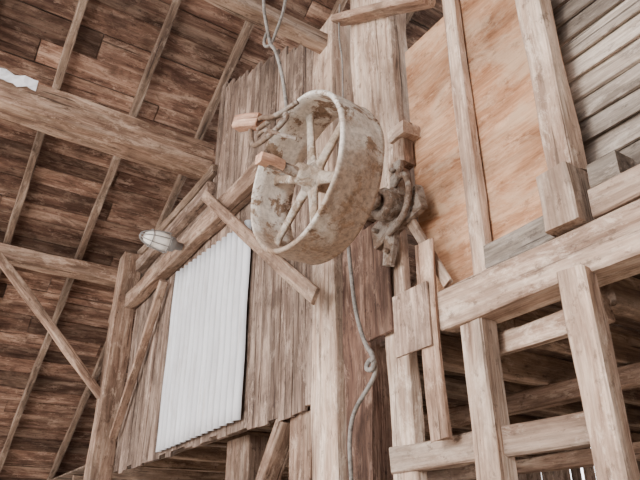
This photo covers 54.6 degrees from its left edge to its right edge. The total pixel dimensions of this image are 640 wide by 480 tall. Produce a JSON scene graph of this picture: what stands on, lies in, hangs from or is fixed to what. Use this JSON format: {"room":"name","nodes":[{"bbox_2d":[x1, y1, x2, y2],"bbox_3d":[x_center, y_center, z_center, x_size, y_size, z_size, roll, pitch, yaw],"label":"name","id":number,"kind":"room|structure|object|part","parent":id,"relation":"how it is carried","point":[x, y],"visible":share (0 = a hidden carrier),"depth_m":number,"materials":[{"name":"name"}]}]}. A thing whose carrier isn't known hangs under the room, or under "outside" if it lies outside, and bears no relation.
{"room":"farm building","nodes":[
{"label":"farm building","id":0,"kind":"room"},
{"bbox_2d":[113,44,313,473],"bbox_3d":[-1.151,0.063,6.268,0.074,3.991,4.361,16,-31,-29],"label":"boards","id":1,"kind":"object","parent":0,"point":[279,321],"visible":0.39,"depth_m":5.34,"materials":[{"name":"brown wood"}]},
{"bbox_2d":[109,279,167,438],"bbox_3d":[-2.038,1.351,6.946,0.097,1.544,1.248,16,-31,-29],"label":"diagonal brace","id":2,"kind":"object","parent":1,"relation":"attached to","point":[162,285],"visible":1,"depth_m":6.92,"materials":[{"name":"brown wood"}]},
{"bbox_2d":[156,220,251,452],"bbox_3d":[-1.069,0.843,5.587,0.041,1.850,1.820,16,-31,-29],"label":"metal sheet","id":3,"kind":"object","parent":1,"relation":"attached to","point":[202,389],"visible":1,"depth_m":5.42,"materials":[{"name":"white metal"}]},
{"bbox_2d":[0,0,567,457],"bbox_3d":[-0.599,-2.835,4.038,15.500,8.556,22.600,16,-31,-29],"label":"ceiling","id":4,"kind":"structure","parent":0,"point":[19,0],"depth_m":7.20,"materials":[{"name":"brown wood"}]},
{"bbox_2d":[0,0,602,479],"bbox_3d":[-2.520,-0.959,7.511,10.410,8.550,13.690,16,-31,-29],"label":"rafters","id":5,"kind":"object","parent":4,"relation":"attached to","point":[244,34],"visible":0.16,"depth_m":7.51,"materials":[{"name":"brown wood"}]},
{"bbox_2d":[263,0,286,47],"bbox_3d":[-0.253,-2.905,4.684,0.217,3.815,0.034,-6,-27,11],"label":"rope","id":6,"kind":"object","parent":5,"relation":"hanging from","point":[285,1],"visible":0.96,"depth_m":3.89,"materials":[{"name":"beige fabric"}]},
{"bbox_2d":[262,0,287,106],"bbox_3d":[-0.287,-2.576,4.482,0.340,4.382,0.044,-24,-35,39],"label":"rope","id":7,"kind":"object","parent":5,"relation":"hanging from","point":[271,45],"visible":0.94,"depth_m":3.72,"materials":[{"name":"beige fabric"}]},
{"bbox_2d":[0,0,639,479],"bbox_3d":[-2.947,-1.135,7.322,15.490,8.618,13.862,16,-31,-29],"label":"boards","id":8,"kind":"object","parent":5,"relation":"attached to","point":[71,176],"depth_m":7.59,"materials":[{"name":"brown wood"}]},
{"bbox_2d":[424,362,639,431],"bbox_3d":[2.470,0.093,1.972,0.109,0.120,6.406,16,-31,-29],"label":"rail","id":9,"kind":"object","parent":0,"point":[567,391],"depth_m":3.56,"materials":[{"name":"brown wood"}]},
{"bbox_2d":[515,448,639,479],"bbox_3d":[2.996,2.615,6.794,0.042,4.608,16.978,16,-31,-29],"label":"wall","id":10,"kind":"structure","parent":0,"point":[589,472],"depth_m":7.09,"materials":[{"name":"brown wood"}]},
{"bbox_2d":[550,0,639,164],"bbox_3d":[2.130,-1.764,1.619,0.059,2.377,3.838,16,-31,-29],"label":"wall","id":11,"kind":"structure","parent":0,"point":[605,96],"depth_m":2.67,"materials":[{"name":"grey wood"}]},
{"label":"floor","id":12,"kind":"structure","parent":0,"visible":0},
{"bbox_2d":[83,251,141,479],"bbox_3d":[-2.522,2.510,7.143,0.268,5.120,0.282,16,-31,-29],"label":"timber post","id":13,"kind":"object","parent":12,"relation":"on","point":[99,465],"visible":0.83,"depth_m":7.47,"materials":[{"name":"brown wood"}]},
{"bbox_2d":[0,252,100,398],"bbox_3d":[-3.230,1.065,7.453,1.579,1.626,0.142,16,-31,-29],"label":"knee brace","id":14,"kind":"object","parent":13,"relation":"attached to","point":[17,281],"visible":0.92,"depth_m":7.41,"materials":[{"name":"brown wood"}]},
{"bbox_2d":[0,243,117,286],"bbox_3d":[-5.504,-0.290,6.714,7.020,0.215,0.245,16,-31,-29],"label":"tie beam","id":15,"kind":"structure","parent":13,"relation":"attached to","point":[20,257],"depth_m":7.87,"materials":[{"name":"brown wood"}]},
{"bbox_2d":[135,181,215,275],"bbox_3d":[-1.769,-0.066,7.317,0.144,0.162,2.513,16,-31,-29],"label":"beam","id":16,"kind":"structure","parent":13,"relation":"attached to","point":[196,206],"depth_m":6.95,"materials":[{"name":"brown wood"}]},
{"bbox_2d":[137,164,217,254],"bbox_3d":[-1.742,-0.263,7.436,0.127,0.140,2.519,16,-31,-29],"label":"beam","id":17,"kind":"structure","parent":13,"relation":"attached to","point":[211,173],"depth_m":6.99,"materials":[{"name":"brown wood"}]},
{"bbox_2d":[0,79,214,180],"bbox_3d":[-4.178,-1.686,5.077,7.032,0.369,0.356,16,-31,-29],"label":"tie beam","id":18,"kind":"structure","parent":17,"relation":"attached to","point":[66,116],"depth_m":6.11,"materials":[{"name":"brown wood"}]},
{"bbox_2d":[0,68,37,90],"bbox_3d":[-2.802,-1.484,5.720,0.360,0.154,0.019,16,-31,-29],"label":"paper scrap","id":19,"kind":"object","parent":18,"relation":"attached to","point":[18,81],"visible":1,"depth_m":5.72,"materials":[{"name":"white paper"}]},
{"bbox_2d":[108,161,257,322],"bbox_3d":[-1.442,0.099,6.542,0.155,0.221,5.122,16,-31,-29],"label":"beam","id":20,"kind":"structure","parent":13,"relation":"attached to","point":[239,194],"depth_m":6.19,"materials":[{"name":"brown wood"}]},
{"bbox_2d":[139,229,182,252],"bbox_3d":[-1.596,0.012,6.218,0.456,0.226,0.228,16,-31,-29],"label":"light","id":21,"kind":"object","parent":20,"relation":"attached to","point":[161,241],"visible":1,"depth_m":6.14,"materials":[{"name":"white glass"}]},
{"bbox_3d":[-1.631,-0.001,6.190,0.276,0.184,0.187,16,-31,-29],"label":"glass globe","id":22,"kind":"part","parent":21,"relation":"part of"},
{"bbox_2d":[167,236,182,251],"bbox_3d":[-1.473,0.049,6.290,0.161,0.160,0.160,16,-31,-29],"label":"socket","id":23,"kind":"object","parent":21,"relation":"attached to","point":[172,244],"depth_m":6.22,"materials":[{"name":"metal"}]},
{"bbox_2d":[201,190,319,304],"bbox_3d":[-0.579,-0.049,4.878,0.040,1.817,2.125,16,-31,-29],"label":"diagonal brace","id":24,"kind":"object","parent":20,"relation":"attached to","point":[281,266],"visible":0.9,"depth_m":4.41,"materials":[{"name":"brown wood"}]},
{"bbox_2d":[225,435,268,479],"bbox_3d":[-0.576,2.683,4.470,0.206,2.405,0.410,16,-31,-29],"label":"support post","id":25,"kind":"object","parent":12,"relation":"on","point":[245,454],"visible":0.81,"depth_m":4.82,"materials":[{"name":"brown wood"}]},
{"bbox_2d":[128,406,310,468],"bbox_3d":[-1.076,1.739,5.481,0.164,0.168,4.363,16,-31,-29],"label":"beam","id":26,"kind":"structure","parent":25,"relation":"on","point":[214,439],"depth_m":5.44,"materials":[{"name":"brown wood"}]},
{"bbox_2d":[72,277,639,479],"bbox_3d":[0.690,2.245,6.582,4.170,0.206,13.113,16,-31,-29],"label":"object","id":27,"kind":"object","parent":26,"relation":"on","point":[522,370],"visible":0.16,"depth_m":3.71,"materials":[{"name":"brown wood"}]},
{"bbox_2d":[50,274,639,479],"bbox_3d":[1.202,1.769,5.845,4.286,0.037,17.136,16,-31,-29],"label":"boards","id":28,"kind":"object","parent":27,"relation":"on","point":[622,325],"visible":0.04,"depth_m":3.61,"materials":[{"name":"brown wood"}]},
{"bbox_2d":[289,411,311,479],"bbox_3d":[-0.072,2.196,3.475,0.145,2.386,0.270,16,-31,-29],"label":"support post","id":29,"kind":"object","parent":12,"relation":"on","point":[300,448],"visible":0.61,"depth_m":3.87,"materials":[{"name":"brown wood"}]},
{"bbox_2d":[255,418,289,479],"bbox_3d":[-0.343,1.601,4.187,0.146,0.740,0.584,16,-31,-29],"label":"knee brace","id":30,"kind":"object","parent":29,"relation":"attached to","point":[276,454],"visible":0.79,"depth_m":4.12,"materials":[{"name":"brown wood"}]},
{"bbox_2d":[311,14,353,479],"bbox_3d":[0.112,0.708,3.816,0.242,5.371,0.296,16,-31,-29],"label":"timber post","id":31,"kind":"object","parent":12,"relation":"on","point":[328,400],"visible":0.43,"depth_m":3.79,"materials":[{"name":"beige wood"}]},
{"bbox_2d":[204,0,327,53],"bbox_3d":[-2.492,-2.254,3.400,5.987,0.141,0.151,16,-31,-29],"label":"tie beam","id":32,"kind":"structure","parent":31,"relation":"attached to","point":[314,39],"depth_m":4.59,"materials":[{"name":"brown wood"}]},
{"bbox_2d":[342,221,393,479],"bbox_3d":[0.277,1.317,3.246,0.207,3.770,0.275,16,-31,-29],"label":"timber post","id":33,"kind":"object","parent":12,"relation":"on","point":[372,426],"visible":0.4,"depth_m":3.40,"materials":[{"name":"brown wood"}]},
{"bbox_2d":[385,228,426,479],"bbox_3d":[0.420,1.312,2.849,0.088,3.420,0.212,16,-31,-29],"label":"timber post","id":34,"kind":"object","parent":12,"relation":"on","point":[407,417],"visible":0.5,"depth_m":3.09,"materials":[{"name":"beige wood"}]},
{"bbox_2d":[251,90,384,264],"bbox_3d":[-0.020,-0.285,3.175,0.802,0.849,0.841,-7,-27,14],"label":"pulley wheel","id":35,"kind":"object","parent":34,"relation":"attached to","point":[351,190],"visible":0.98,"depth_m":3.00,"materials":[{"name":"paint"}]},
{"bbox_2d":[232,100,298,147],"bbox_3d":[-0.290,-0.609,3.357,0.118,0.392,0.535,23,-35,-39],"label":"hook","id":36,"kind":"object","parent":35,"relation":"attached to","point":[250,122],"visible":1,"depth_m":3.34,"materials":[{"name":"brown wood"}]},
{"bbox_2d":[347,246,377,479],"bbox_3d":[0.186,0.752,3.239,0.103,1.753,0.270,16,-31,-29],"label":"rope","id":37,"kind":"object","parent":35,"relation":"hanging from","point":[369,385],"visible":0.91,"depth_m":3.25,"materials":[{"name":"grey fabric"}]},
{"bbox_2d":[364,348,375,372],"bbox_3d":[0.264,0.619,3.211,0.044,0.135,0.091,16,-31,-29],"label":"knot","id":38,"kind":"object","parent":37,"relation":"attached to","point":[372,359],"visible":1,"depth_m":3.19,"materials":[{"name":"beige fabric"}]},
{"bbox_2d":[362,221,393,341],"bbox_3d":[0.319,0.211,3.461,0.023,0.685,0.251,16,-31,-29],"label":"plank","id":39,"kind":"object","parent":34,"relation":"attached to","point":[378,305],"visible":0.69,"depth_m":3.42,"materials":[{"name":"brown wood"}]},
{"bbox_2d":[350,0,420,222],"bbox_3d":[0.410,-1.053,4.065,0.236,1.901,0.593,16,-31,-29],"label":"timber post","id":40,"kind":"object","parent":34,"relation":"on","point":[378,47],"depth_m":3.98,"materials":[{"name":"brown wood"}]},
{"bbox_2d":[331,0,435,26],"bbox_3d":[0.377,-1.508,4.095,0.126,0.684,0.947,16,-31,-29],"label":"brace","id":41,"kind":"object","parent":40,"relation":"attached to","point":[386,8],"visible":1,"depth_m":4.01,"materials":[{"name":"brown wood"}]},
{"bbox_2d":[338,4,343,97],"bbox_3d":[0.147,-1.185,4.339,0.036,1.202,0.082,-9,-28,17],"label":"hanging wire","id":42,"kind":"object","parent":41,"relation":"hanging from","point":[339,4],"visible":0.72,"depth_m":4.40,"materials":[{"name":"grey metal"}]},
{"bbox_3d":[0.488,-0.612,3.605,0.139,0.085,0.147,16,-31,-29],"label":"wood bracket","id":43,"kind":"part","parent":40,"relation":"part of","materials":[{"name":"brown wood"}]},
{"bbox_3d":[0.483,-0.493,3.576,0.099,0.166,0.098,16,-31,-29],"label":"wood bracket","id":44,"kind":"part","parent":40,"relation":"part of","materials":[{"name":"brown wood"}]},
{"bbox_2d":[371,159,427,266],"bbox_3d":[0.352,-0.178,3.357,0.232,0.604,0.437,16,-31,-29],"label":"bracket","id":45,"kind":"object","parent":34,"relation":"attached to","point":[399,206],"visible":0.91,"depth_m":3.31,"materials":[{"name":"metal"}]},
{"bbox_2d":[389,238,639,479],"bbox_3d":[0.713,1.292,2.314,0.293,2.972,1.304,16,-31,-29],"label":"frame","id":46,"kind":"object","parent":12,"relation":"on","point":[493,444],"visible":1,"depth_m":2.50,"materials":[{"name":"brown wood"}]},
{"bbox_3d":[0.694,0.855,2.579,0.083,0.130,1.214,16,-31,-29],"label":"rail","id":47,"kind":"part","parent":46,"relation":"part of","materials":[{"name":"beige wood"}]},
{"bbox_2d":[437,199,639,332],"bbox_3d":[1.826,-0.502,1.218,0.193,0.212,4.520,16,-31,-29],"label":"beam","id":48,"kind":"structure","parent":46,"relation":"attached to","point":[609,244],"depth_m":2.44,"materials":[{"name":"beige wood"}]},
{"bbox_2d":[407,219,452,288],"bbox_3d":[0.510,-0.020,3.202,0.030,0.692,0.409,16,-31,-29],"label":"board","id":49,"kind":"object","parent":48,"relation":"on","point":[445,279],"visible":0.46,"depth_m":3.02,"materials":[{"name":"beige wood"}]},
{"bbox_2d":[442,0,491,273],"bbox_3d":[0.750,-0.943,3.368,0.070,2.506,0.100,16,-31,-29],"label":"stud","id":50,"kind":"object","parent":48,"relation":"on","point":[471,164],"visible":0.91,"depth_m":3.12,"materials":[{"name":"brown wood"}]},
{"bbox_2d":[405,0,590,291],"bbox_3d":[0.819,-0.608,3.176,0.018,1.731,1.022,16,-31,-29],"label":"plywood panel","id":51,"kind":"object","parent":48,"relation":"on","point":[512,154],"visible":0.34,"depth_m":3.17,"materials":[{"name":"brown wood"}]},
{"bbox_2d":[483,215,554,268],"bbox_3d":[0.850,0.008,2.652,0.023,0.124,0.387,16,-31,-29],"label":"board","id":52,"kind":"object","parent":48,"relation":"on","point":[532,234],"visible":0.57,"depth_m":2.65,"materials":[{"name":"grey wood"}]},
{"bbox_2d":[515,0,586,171],"bbox_3d":[1.004,-1.268,2.996,0.117,2.264,0.133,16,-31,-29],"label":"timber post","id":53,"kind":"object","parent":48,"relation":"on","point":[561,138],"visible":0.9,"depth_m":2.66,"materials":[{"name":"brown wood"}]},
{"bbox_3d":[1.004,-1.268,2.996,0.117,2.264,0.133,16,-31,-29],"label":"post","id":54,"kind":"part","parent":53,"relation":"part of","materials":[{"name":"brown wood"}]},
{"bbox_2d":[536,161,594,237],"bbox_3d":[0.968,-0.150,2.436,0.147,0.257,0.157,16,-31,-29],"label":"block","id":55,"kind":"object","parent":48,"relation":"on","point":[563,188],"depth_m":2.39,"materials":[{"name":"beige wood"}]},
{"bbox_2d":[587,164,639,218],"bbox_3d":[1.210,-0.231,2.139,0.124,0.128,0.565,16,-31,-29],"label":"block","id":56,"kind":"object","parent":48,"relation":"on","point":[620,190],"visible":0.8,"depth_m":2.24,"materials":[{"name":"beige wood"}]},
{"bbox_2d":[586,150,636,187],"bbox_3d":[1.107,-0.251,2.341,0.138,0.107,0.127,16,-31,-29],"label":"block","id":57,"kind":"object","parent":56,"relation":"on","point":[612,164],"visible":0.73,"depth_m":2.30,"materials":[{"name":"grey wood"}]},
{"bbox_3d":[0.940,0.376,2.598,0.076,0.110,0.613,16,-31,-29],"label":"rail","id":58,"kind":"part","parent":46,"relation":"part of","materials":[{"name":"beige wood"}]},
{"bbox_3d":[2.474,1.661,2.482,0.157,2.454,0.157,16,-31,-29],"label":"support post","id":59,"kind":"object","parent":12,"relation":"on","visible":0},
{"bbox_2d":[427,441,639,479],"bbox_3d":[2.713,0.806,2.846,0.108,0.106,8.008,16,-31,-29],"label":"rail","id":60,"kind":"object","parent":59,"relation":"attached to","point":[582,458],"visible":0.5,"depth_m":4.37,"materials":[{"name":"brown wood"}]}
]}

